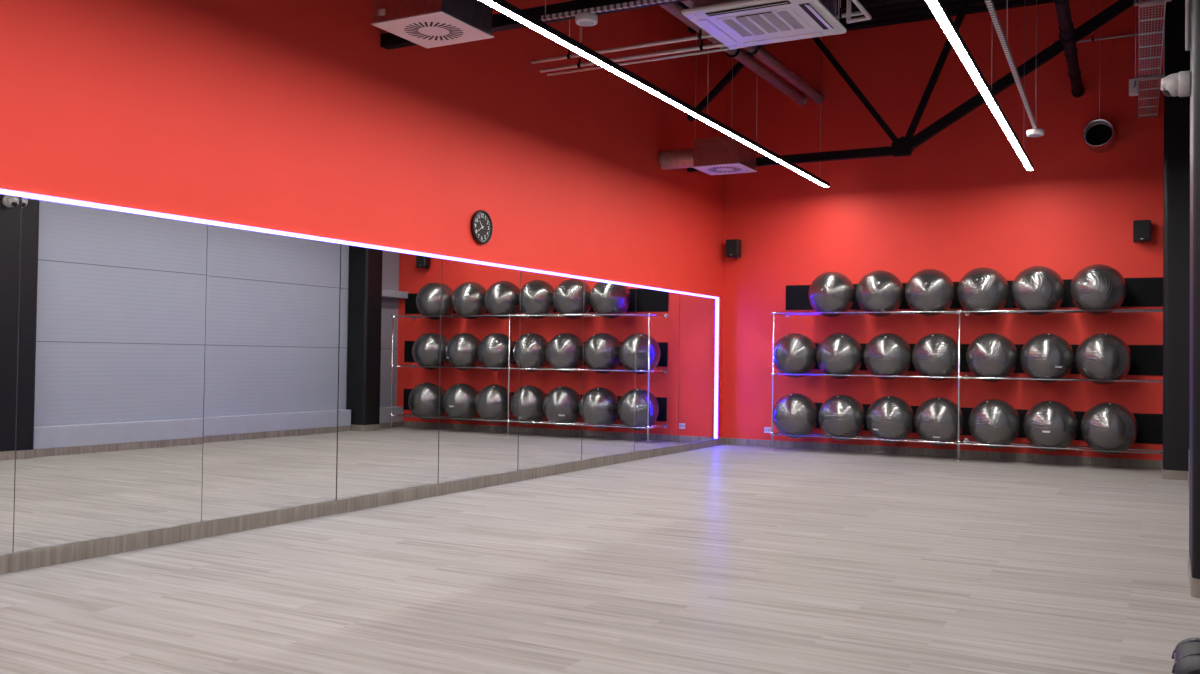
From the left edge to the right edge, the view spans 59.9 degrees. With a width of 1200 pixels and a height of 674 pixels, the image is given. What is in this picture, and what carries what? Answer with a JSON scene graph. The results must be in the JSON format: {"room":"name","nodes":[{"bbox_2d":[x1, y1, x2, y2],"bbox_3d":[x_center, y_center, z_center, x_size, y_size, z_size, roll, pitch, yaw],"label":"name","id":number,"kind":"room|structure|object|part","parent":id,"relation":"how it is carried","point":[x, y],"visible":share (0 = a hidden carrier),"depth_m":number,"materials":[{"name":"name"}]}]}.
{"room":"gym","nodes":[
{"label":"gym","id":0,"kind":"room"},
{"bbox_2d":[0,0,725,437],"bbox_3d":[-2.237,-1.693,8.657,0.220,6.280,17.400,0,-1,29],"label":"wall","id":1,"kind":"structure","parent":0,"point":[293,116],"depth_m":8.93,"materials":[{"name":"red paint"}]},
{"bbox_2d":[0,194,21,554],"bbox_3d":[-3.769,0.206,5.563,0.008,2.100,1.355,0,-1,29],"label":"wall mirror","id":2,"kind":"object","parent":1,"relation":"attached to","point":[10,206],"visible":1,"depth_m":6.11,"materials":[{"name":"clear glass"}]},
{"bbox_2d":[13,198,207,552],"bbox_3d":[-3.120,0.238,6.756,0.006,2.100,1.355,0,-1,29],"label":"wall mirror","id":3,"kind":"object","parent":1,"relation":"attached to","point":[110,420],"visible":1,"depth_m":6.67,"materials":[{"name":"clear glass"}]},
{"bbox_2d":[202,225,340,521],"bbox_3d":[-2.471,0.270,7.949,0.006,2.100,1.355,0,-1,29],"label":"wall mirror","id":4,"kind":"object","parent":1,"relation":"attached to","point":[273,300],"visible":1,"depth_m":7.89,"materials":[{"name":"clear glass"}]},
{"bbox_2d":[0,188,718,437],"bbox_3d":[-1.164,0.319,10.348,0.060,2.130,12.258,0,-1,29],"label":"light strip","id":5,"kind":"object","parent":1,"relation":"attached to","point":[2,191],"visible":1,"depth_m":8.37,"materials":[{"name":"metal"}]},
{"bbox_2d":[0,189,718,298],"bbox_3d":[-1.141,-0.730,10.362,0.018,0.023,12.254,0,-1,29],"label":"diffuser","id":6,"kind":"object","parent":5,"relation":"attached to","point":[2,191],"depth_m":7.98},
{"bbox_2d":[715,299,718,437],"bbox_3d":[1.764,0.477,15.713,0.018,2.102,0.023,0,-1,29],"label":"diffuser","id":7,"kind":"object","parent":5,"relation":"attached to","point":[717,320],"depth_m":15.71,"materials":[{"name":"white plastic"}]},
{"bbox_2d":[0,437,723,573],"bbox_3d":[-2.168,1.393,8.529,0.040,0.107,16.987,0,-1,29],"label":"baseboard","id":8,"kind":"structure","parent":1,"relation":"attached to","point":[41,557],"depth_m":8.01,"materials":[{"name":"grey wood"}]},
{"bbox_2d":[336,244,441,499],"bbox_3d":[-1.823,0.302,9.143,0.008,2.100,1.355,0,-1,28],"label":"wall mirror","id":9,"kind":"object","parent":1,"relation":"attached to","point":[390,311],"visible":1,"depth_m":9.08,"materials":[{"name":"clear glass"}]},
{"bbox_2d":[438,259,520,483],"bbox_3d":[-1.174,0.334,10.336,0.006,2.100,1.355,0,-1,29],"label":"wall mirror","id":10,"kind":"object","parent":1,"relation":"attached to","point":[480,326],"visible":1,"depth_m":10.27,"materials":[{"name":"clear glass"}]},
{"bbox_2d":[470,210,492,243],"bbox_3d":[-1.172,-1.091,10.339,0.045,0.336,0.336,0,-1,29],"label":"wall clock","id":11,"kind":"object","parent":1,"relation":"attached to","point":[481,225],"visible":1,"depth_m":10.33,"materials":[{"name":"black plastic"}]},
{"bbox_2d":[518,271,583,469],"bbox_3d":[-0.525,0.366,11.530,0.006,2.100,1.355,0,-1,29],"label":"wall mirror","id":12,"kind":"object","parent":1,"relation":"attached to","point":[551,306],"visible":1,"depth_m":11.48,"materials":[{"name":"clear glass"}]},
{"bbox_2d":[582,280,635,459],"bbox_3d":[0.124,0.398,12.723,0.006,2.100,1.355,0,-1,29],"label":"wall mirror","id":13,"kind":"object","parent":1,"relation":"attached to","point":[609,327],"visible":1,"depth_m":12.68,"materials":[{"name":"clear glass"}]},
{"bbox_2d":[634,287,679,451],"bbox_3d":[0.772,0.429,13.916,0.006,2.100,1.355,0,-1,29],"label":"wall mirror","id":14,"kind":"object","parent":1,"relation":"attached to","point":[657,312],"visible":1,"depth_m":13.88,"materials":[{"name":"clear glass"}]},
{"bbox_2d":[678,294,716,443],"bbox_3d":[1.421,0.462,15.110,0.006,2.100,1.355,0,-1,29],"label":"wall mirror","id":15,"kind":"object","parent":1,"relation":"attached to","point":[698,315],"visible":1,"depth_m":15.06,"materials":[{"name":"clear glass"}]},
{"bbox_2d":[0,444,1199,673],"bbox_3d":[0.632,1.515,7.011,6.850,0.120,17.400,0,-1,29],"label":"floor","id":16,"kind":"structure","parent":0,"point":[720,559],"depth_m":6.10,"materials":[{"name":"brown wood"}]},
{"bbox_2d":[770,308,1162,461],"bbox_3d":[4.814,0.642,14.072,5.031,2.013,0.642,0,-1,29],"label":"ball rack","id":17,"kind":"object","parent":16,"relation":"on","point":[958,442],"visible":0.71,"depth_m":13.77,"materials":[{"name":"silver metal"}]},
{"bbox_3d":[2.490,0.632,14.990,0.024,1.981,0.025,0,-1,29],"label":"post","id":18,"kind":"part","parent":17,"relation":"part of","materials":[{"name":"silver metal"}]},
{"bbox_2d":[773,393,817,437],"bbox_3d":[2.816,1.134,15.031,0.649,0.650,0.649,2,-1,-39],"label":"exercise ball","id":19,"kind":"object","parent":17,"relation":"on","point":[794,413],"visible":0.96,"depth_m":14.79,"materials":[{"name":"grey rubber"}]},
{"bbox_2d":[774,333,816,377],"bbox_3d":[2.814,0.266,15.055,0.650,0.650,0.650,2,-1,-41],"label":"exercise ball","id":20,"kind":"object","parent":17,"relation":"on","point":[793,352],"visible":0.94,"depth_m":14.82,"materials":[{"name":"grey rubber"}]},
{"bbox_2d":[808,272,854,316],"bbox_3d":[3.294,-0.605,14.817,0.650,0.650,0.649,2,-1,-38],"label":"exercise ball","id":21,"kind":"object","parent":17,"relation":"on","point":[829,291],"visible":0.99,"depth_m":14.58,"materials":[{"name":"grey rubber"}]},
{"bbox_2d":[816,333,862,378],"bbox_3d":[3.390,0.268,14.741,0.650,0.650,0.650,2,-1,-38],"label":"exercise ball","id":22,"kind":"object","parent":17,"relation":"on","point":[837,353],"visible":0.92,"depth_m":14.51,"materials":[{"name":"grey rubber"}]},
{"bbox_2d":[818,394,865,440],"bbox_3d":[3.416,1.136,14.704,0.650,0.650,0.650,2,-1,-35],"label":"exercise ball","id":23,"kind":"object","parent":17,"relation":"on","point":[841,415],"visible":0.93,"depth_m":14.47,"materials":[{"name":"grey rubber"}]},
{"bbox_2d":[856,270,903,316],"bbox_3d":[3.891,-0.603,14.493,0.650,0.650,0.649,2,-1,-35],"label":"exercise ball","id":24,"kind":"object","parent":17,"relation":"on","point":[879,290],"visible":0.98,"depth_m":14.26,"materials":[{"name":"grey rubber"}]},
{"bbox_2d":[863,333,911,379],"bbox_3d":[3.982,0.270,14.420,0.650,0.650,0.649,2,-1,-38],"label":"exercise ball","id":25,"kind":"object","parent":17,"relation":"on","point":[885,353],"visible":0.95,"depth_m":14.19,"materials":[{"name":"grey rubber"}]},
{"bbox_2d":[866,396,913,442],"bbox_3d":[4.005,1.137,14.384,0.649,0.650,0.650,2,-1,-35],"label":"exercise ball","id":26,"kind":"object","parent":17,"relation":"on","point":[887,417],"visible":0.98,"depth_m":14.15,"materials":[{"name":"grey rubber"}]},
{"bbox_2d":[905,269,954,316],"bbox_3d":[4.485,-0.602,14.170,0.650,0.650,0.650,2,-1,-37],"label":"exercise ball","id":27,"kind":"object","parent":17,"relation":"on","point":[927,289],"visible":0.99,"depth_m":13.94,"materials":[{"name":"grey rubber"}]},
{"bbox_2d":[912,333,961,380],"bbox_3d":[4.561,0.272,14.105,0.650,0.650,0.650,2,-1,-40],"label":"exercise ball","id":28,"kind":"object","parent":17,"relation":"on","point":[934,354],"visible":0.95,"depth_m":13.88,"materials":[{"name":"grey rubber"}]},
{"bbox_2d":[914,397,964,445],"bbox_3d":[4.580,1.139,14.072,0.650,0.650,0.650,2,-1,-38],"label":"exercise ball","id":29,"kind":"object","parent":17,"relation":"on","point":[935,419],"visible":0.95,"depth_m":13.84,"materials":[{"name":"grey rubber"}]},
{"bbox_3d":[4.742,0.639,13.765,0.024,1.981,0.025,0,-1,29],"label":"post","id":30,"kind":"part","parent":17,"relation":"part of","materials":[{"name":"silver metal"}]},
{"bbox_3d":[4.670,0.536,13.807,4.961,0.023,0.022,0,-1,29],"label":"rail","id":31,"kind":"part","parent":17,"relation":"part of","materials":[{"name":"silver metal"}]},
{"bbox_3d":[4.659,1.403,13.790,4.961,0.023,0.022,0,-1,29],"label":"rail","id":32,"kind":"part","parent":17,"relation":"part of","materials":[{"name":"silver metal"}]},
{"bbox_3d":[4.682,-0.337,13.824,4.961,0.023,0.022,0,-1,29],"label":"rail","id":33,"kind":"part","parent":17,"relation":"part of","materials":[{"name":"silver metal"}]},
{"bbox_3d":[4.875,-0.327,14.179,4.961,0.023,0.022,0,-1,29],"label":"rail","id":34,"kind":"part","parent":17,"relation":"part of","materials":[{"name":"silver metal"}]},
{"bbox_2d":[957,267,1008,315],"bbox_3d":[5.086,-0.600,13.842,0.650,0.650,0.649,2,-1,-39],"label":"exercise ball","id":35,"kind":"object","parent":17,"relation":"on","point":[983,288],"visible":0.98,"depth_m":13.61,"materials":[{"name":"grey rubber"}]},
{"bbox_3d":[4.863,0.545,14.162,4.961,0.023,0.022,0,-1,29],"label":"rail","id":36,"kind":"part","parent":17,"relation":"part of","materials":[{"name":"silver metal"}]},
{"bbox_3d":[4.851,1.413,14.145,4.961,0.023,0.022,0,-1,29],"label":"rail","id":37,"kind":"part","parent":17,"relation":"part of","materials":[{"name":"silver metal"}]},
{"bbox_2d":[966,333,1017,381],"bbox_3d":[5.178,0.274,13.769,0.650,0.650,0.650,2,-1,-36],"label":"exercise ball","id":38,"kind":"object","parent":17,"relation":"on","point":[989,354],"visible":0.99,"depth_m":13.54,"materials":[{"name":"grey rubber"}]},
{"bbox_2d":[968,399,1020,447],"bbox_3d":[5.198,1.141,13.735,0.650,0.650,0.649,2,-1,-36],"label":"exercise ball","id":39,"kind":"object","parent":17,"relation":"on","point":[991,421],"visible":0.97,"depth_m":13.51,"materials":[{"name":"grey rubber"}]},
{"bbox_2d":[1011,266,1064,315],"bbox_3d":[5.681,-0.598,13.519,0.650,0.650,0.650,2,-1,-38],"label":"exercise ball","id":40,"kind":"object","parent":17,"relation":"on","point":[1034,287],"visible":1,"depth_m":13.29,"materials":[{"name":"grey rubber"}]},
{"bbox_2d":[1020,333,1074,383],"bbox_3d":[5.769,0.275,13.448,0.650,0.650,0.650,2,-1,-38],"label":"exercise ball","id":41,"kind":"object","parent":17,"relation":"on","point":[1045,355],"visible":0.94,"depth_m":13.22,"materials":[{"name":"grey rubber"}]},
{"bbox_2d":[1023,401,1077,450],"bbox_3d":[5.796,1.143,13.410,0.650,0.650,0.650,2,-1,-40],"label":"exercise ball","id":42,"kind":"object","parent":17,"relation":"on","point":[1046,423],"visible":0.97,"depth_m":13.19,"materials":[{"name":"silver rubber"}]},
{"bbox_2d":[1070,264,1126,315],"bbox_3d":[6.301,-0.596,13.182,0.650,0.650,0.650,2,-1,-40],"label":"exercise ball","id":43,"kind":"object","parent":17,"relation":"on","point":[1096,286],"visible":0.98,"depth_m":12.96,"materials":[{"name":"grey rubber"}]},
{"bbox_2d":[1075,333,1131,384],"bbox_3d":[6.344,0.277,13.135,0.649,0.650,0.650,2,-1,-37],"label":"exercise ball","id":44,"kind":"object","parent":17,"relation":"on","point":[1101,356],"visible":0.98,"depth_m":12.91,"materials":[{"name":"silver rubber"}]},
{"bbox_2d":[1080,402,1137,453],"bbox_3d":[6.392,1.145,13.086,0.650,0.650,0.650,2,-1,-42],"label":"exercise ball","id":45,"kind":"object","parent":17,"relation":"on","point":[1106,425],"visible":0.92,"depth_m":12.86,"materials":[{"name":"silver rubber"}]},
{"bbox_2d":[1162,0,1189,479],"bbox_3d":[6.795,-1.401,12.113,0.442,6.075,0.442,0,-1,29],"label":"column","id":46,"kind":"structure","parent":16,"relation":"on","point":[1176,181],"depth_m":11.96,"materials":[{"name":"black metal"}]},
{"bbox_3d":[6.754,1.584,12.055,0.442,0.105,0.442,0,-1,29],"label":"skirting","id":47,"kind":"part","parent":46,"relation":"part of","materials":[{"name":"brown wood"}]},
{"bbox_2d":[1171,637,1199,673],"bbox_3d":[2.450,1.335,4.200,0.257,0.181,0.490,0,-1,29],"label":"sports bag","id":48,"kind":"object","parent":16,"relation":"on","point":[1186,654],"visible":1,"depth_m":4.14,"materials":[{"name":"black fabric"}]},
{"bbox_2d":[1188,0,1199,597],"bbox_3d":[3.714,-1.556,6.272,0.277,6.075,0.912,0,-1,29],"label":"column","id":49,"kind":"structure","parent":16,"relation":"on","point":[1194,379],"depth_m":5.93,"materials":[{"name":"black metal"}]},
{"bbox_2d":[1161,71,1190,96],"bbox_3d":[3.596,-1.575,6.508,0.166,0.156,0.156,0,-1,29],"label":"dome camera","id":50,"kind":"object","parent":49,"relation":"attached to","point":[1177,84],"visible":1,"depth_m":6.46,"materials":[{"name":"white plastic"}]},
{"bbox_2d":[1161,73,1178,89],"bbox_3d":[3.569,-1.582,6.522,0.105,0.132,0.132,0,-1,29],"label":"shade","id":51,"kind":"object","parent":50,"relation":"hanging from","point":[1170,82],"depth_m":6.47,"materials":[{"name":"white plastic"}]},
{"bbox_2d":[1185,0,1190,50],"bbox_3d":[3.676,-3.185,6.507,0.038,2.800,0.048,0,-1,29],"label":"conduit pipe","id":52,"kind":"object","parent":49,"relation":"attached to","point":[1187,2],"visible":1,"depth_m":6.47,"materials":[{"name":"grey plastic"}]},
{"bbox_3d":[3.673,1.428,6.214,0.277,0.105,0.912,0,-1,29],"label":"skirting","id":53,"kind":"part","parent":49,"relation":"part of","materials":[{"name":"brown wood"}]},
{"bbox_2d":[677,0,1053,30],"bbox_3d":[0.717,-4.773,7.133,6.850,0.300,17.400,0,-1,29],"label":"ceiling","id":54,"kind":"structure","parent":0,"point":[918,10],"depth_m":14.21,"materials":[{"name":"paint"}]},
{"bbox_2d":[372,0,493,47],"bbox_3d":[-1.247,-3.489,7.945,0.650,2.331,0.670,0,-1,29],"label":"air vent","id":55,"kind":"object","parent":54,"relation":"hanging from","point":[425,23],"visible":1,"depth_m":7.78,"materials":[{"name":"white plastic"}]},
{"bbox_2d":[380,0,692,49],"bbox_3d":[0.935,-3.552,7.575,6.424,2.122,0.140,0,-1,29],"label":"roof truss","id":56,"kind":"object","parent":54,"relation":"attached to","point":[500,22],"visible":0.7,"depth_m":8.26,"materials":[{"name":"black metal"}]},
{"bbox_2d":[541,0,676,25],"bbox_3d":[0.166,-3.512,7.855,1.301,2.248,0.172,0,-1,29],"label":"ceiling detector","id":57,"kind":"object","parent":54,"relation":"hanging from","point":[583,17],"visible":1,"depth_m":7.89,"materials":[{"name":"white plastic"}]},
{"bbox_2d":[540,26,724,72],"bbox_3d":[0.746,-3.628,9.820,3.060,1.926,0.050,0,-1,29],"label":"conduit pipe","id":58,"kind":"object","parent":54,"relation":"attached to","point":[701,47],"visible":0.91,"depth_m":9.97,"materials":[{"name":"grey metal"}]},
{"bbox_2d":[547,47,745,75],"bbox_3d":[0.399,-2.646,10.005,2.140,0.022,0.022,0,-1,30],"label":"conduit pipe","id":59,"kind":"object","parent":58,"relation":"attached to","point":[722,49],"visible":0.76,"depth_m":9.95,"materials":[{"name":"grey metal"}]},
{"bbox_2d":[479,0,829,186],"bbox_3d":[-0.431,-3.474,7.865,0.078,2.340,15.651,0,-1,28],"label":"linear light","id":60,"kind":"object","parent":54,"relation":"hanging from","point":[502,6],"visible":0.95,"depth_m":9.25,"materials":[{"name":"white plastic"}]},
{"bbox_2d":[531,0,863,63],"bbox_3d":[0.773,-3.636,9.461,3.270,1.923,0.045,0,-1,29],"label":"conduit pipe","id":61,"kind":"object","parent":54,"relation":"attached to","point":[700,36],"visible":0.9,"depth_m":9.62,"materials":[{"name":"silver metal"}]},
{"bbox_2d":[659,32,756,174],"bbox_3d":[1.373,-3.341,13.712,1.255,2.331,0.650,0,-1,29],"label":"air vent","id":62,"kind":"object","parent":54,"relation":"hanging from","point":[720,155],"visible":0.98,"depth_m":13.39,"materials":[{"name":"white plastic"}]},
{"bbox_3d":[1.241,-3.523,13.453,0.004,1.980,0.005,0,-1,29],"label":"hanger rod","id":63,"kind":"part","parent":62,"relation":"part of","materials":[{"name":"metal"}]},
{"bbox_3d":[1.623,-2.182,13.545,0.650,0.012,0.650,0,-1,29],"label":"plate","id":64,"kind":"part","parent":62,"relation":"part of","materials":[{"name":"white plastic"}]},
{"bbox_2d":[659,2,806,104],"bbox_3d":[-0.348,-4.110,9.400,0.179,1.007,13.996,0,-1,29],"label":"duct","id":65,"kind":"object","parent":54,"relation":"hanging from","point":[675,9],"visible":0.72,"depth_m":13.49,"materials":[{"name":"metal"}]},
{"bbox_2d":[681,0,823,102],"bbox_3d":[-0.120,-4.109,9.277,0.179,1.007,13.996,0,-1,29],"label":"duct","id":66,"kind":"object","parent":54,"relation":"hanging from","point":[764,56],"visible":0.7,"depth_m":13.86,"materials":[{"name":"metal"}]},
{"bbox_2d":[681,0,871,48],"bbox_3d":[1.314,-3.425,7.546,1.062,2.404,1.117,0,-1,29],"label":"air conditioner","id":67,"kind":"object","parent":54,"relation":"hanging from","point":[734,23],"visible":1,"depth_m":7.41,"materials":[{"name":"white plastic"}]},
{"bbox_3d":[1.193,-2.380,7.477,0.800,0.200,0.810,0,-1,29],"label":"casing","id":68,"kind":"part","parent":67,"relation":"part of","materials":[{"name":"white plastic"}]},
{"bbox_2d":[717,7,813,39],"bbox_3d":[1.191,-2.243,7.474,0.540,0.008,0.540,0,-1,29],"label":"grille","id":69,"kind":"object","parent":67,"relation":"attached to","point":[779,21],"depth_m":7.44,"materials":[{"name":"grey plastic"}]},
{"bbox_2d":[687,0,1138,171],"bbox_3d":[4.077,-3.397,13.354,6.424,2.122,0.140,0,-1,29],"label":"roof truss","id":70,"kind":"object","parent":54,"relation":"attached to","point":[903,146],"visible":0.71,"depth_m":13.32,"materials":[{"name":"black metal"}]},
{"bbox_3d":[3.916,-2.457,13.416,0.300,0.240,0.116,0,-1,29],"label":"gusset plate","id":71,"kind":"part","parent":70,"relation":"part of","materials":[{"name":"black paint"}]},
{"bbox_2d":[925,0,1032,169],"bbox_3d":[1.924,-3.470,6.443,0.078,2.340,15.402,0,-1,28],"label":"linear light","id":72,"kind":"object","parent":54,"relation":"hanging from","point":[938,9],"visible":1,"depth_m":8.93,"materials":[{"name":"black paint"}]},
{"bbox_2d":[985,0,1043,136],"bbox_3d":[2.652,-3.397,7.006,0.172,2.443,8.690,0,-1,26],"label":"ceiling detector","id":73,"kind":"object","parent":54,"relation":"hanging from","point":[1035,132],"visible":1,"depth_m":8.65,"materials":[{"name":"white plastic"}]},
{"bbox_3d":[4.551,-3.332,10.863,0.005,2.373,0.006,0,-1,29],"label":"hanger rod","id":74,"kind":"part","parent":73,"relation":"part of","materials":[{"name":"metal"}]},
{"bbox_2d":[1053,0,1083,97],"bbox_3d":[4.277,-3.889,9.727,0.169,1.310,9.001,0,-1,27],"label":"duct","id":75,"kind":"object","parent":54,"relation":"hanging from","point":[1067,34],"visible":1,"depth_m":11.49,"materials":[{"name":"metal"}]},
{"bbox_2d":[1083,76,1115,152],"bbox_3d":[6.455,-3.419,13.454,0.377,2.046,0.378,0,-1,29],"label":"spiral duct","id":76,"kind":"object","parent":54,"relation":"hanging from","point":[1099,135],"visible":1,"depth_m":13.49,"materials":[{"name":"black metal"}]},
{"bbox_2d":[1050,31,1159,44],"bbox_3d":[6.721,-4.146,13.417,1.700,0.586,0.032,0,-1,29],"label":"rod","id":77,"kind":"object","parent":54,"relation":"hanging from","point":[1092,39],"visible":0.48,"depth_m":13.48,"materials":[{"name":"metal"}]},
{"bbox_2d":[1134,0,1171,118],"bbox_3d":[4.155,-3.764,7.788,0.301,1.639,12.483,0,-1,27],"label":"cable tray","id":78,"kind":"object","parent":54,"relation":"hanging from","point":[1144,77],"visible":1,"depth_m":10.95,"materials":[{"name":"grey metal"}]},
{"bbox_2d":[1129,79,1138,95],"bbox_3d":[6.177,-2.893,12.058,0.099,0.180,0.126,0,-1,29],"label":"junction box","id":79,"kind":"object","parent":78,"relation":"attached to","point":[1133,84],"visible":0.89,"depth_m":12.02,"materials":[{"name":"white plastic"}]},
{"bbox_3d":[5.977,-3.677,11.626,0.007,1.614,0.008,0,-1,29],"label":"hanger rod","id":80,"kind":"part","parent":78,"relation":"part of","materials":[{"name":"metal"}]},
{"bbox_2d":[722,0,1163,460],"bbox_3d":[4.878,-1.481,14.575,6.630,6.280,0.200,0,-1,29],"label":"wall","id":81,"kind":"structure","parent":0,"point":[963,201],"depth_m":14.52,"materials":[{"name":"red paint"}]},
{"bbox_2d":[726,239,740,258],"bbox_3d":[2.041,-1.337,15.868,0.200,0.285,0.230,0,-1,29],"label":"wall speaker","id":82,"kind":"object","parent":81,"relation":"attached to","point":[733,246],"visible":1,"depth_m":15.77,"materials":[{"name":"black plastic"}]},
{"bbox_2d":[726,240,736,255],"bbox_3d":[1.990,-1.350,15.775,0.180,0.245,0.013,0,-1,29],"label":"grille","id":83,"kind":"object","parent":82,"relation":"attached to","point":[731,245],"depth_m":15.77,"materials":[{"name":"fabric"}]},
{"bbox_2d":[764,427,770,432],"bbox_3d":[2.517,1.398,15.659,0.100,0.086,0.014,0,-1,29],"label":"wall socket","id":84,"kind":"object","parent":81,"relation":"attached to","point":[766,429],"visible":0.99,"depth_m":15.65,"materials":[{"name":"white plastic"}]},
{"bbox_2d":[724,438,1162,468],"bbox_3d":[4.693,1.605,14.471,6.340,0.100,0.013,0,-1,29],"label":"baseboard","id":85,"kind":"structure","parent":81,"relation":"attached to","point":[729,441],"depth_m":14.37,"materials":[{"name":"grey wood"}]},
{"bbox_2d":[786,277,1162,309],"bbox_3d":[5.066,-0.579,14.322,5.213,0.370,0.022,0,-1,29],"label":"wall band","id":86,"kind":"object","parent":81,"relation":"attached to","point":[1141,292],"visible":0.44,"depth_m":13.71,"materials":[{"name":"black rubber"}]},
{"bbox_2d":[814,343,1162,375],"bbox_3d":[5.055,0.288,14.305,5.213,0.386,0.022,0,-1,29],"label":"wall band","id":87,"kind":"object","parent":81,"relation":"attached to","point":[1146,359],"visible":0.09,"depth_m":13.31,"materials":[{"name":"black rubber"}]},
{"bbox_2d":[814,402,1162,443],"bbox_3d":[5.043,1.157,14.288,5.213,0.378,0.022,0,-1,29],"label":"wall band","id":88,"kind":"object","parent":81,"relation":"attached to","point":[1150,426],"visible":0.11,"depth_m":13.29,"materials":[{"name":"black paint"}]},
{"bbox_2d":[1133,220,1150,243],"bbox_3d":[6.886,-1.333,13.233,0.200,0.285,0.230,0,-1,29],"label":"wall speaker","id":89,"kind":"object","parent":81,"relation":"attached to","point":[1141,228],"visible":1,"depth_m":13.14,"materials":[{"name":"black plastic"}]}
]}

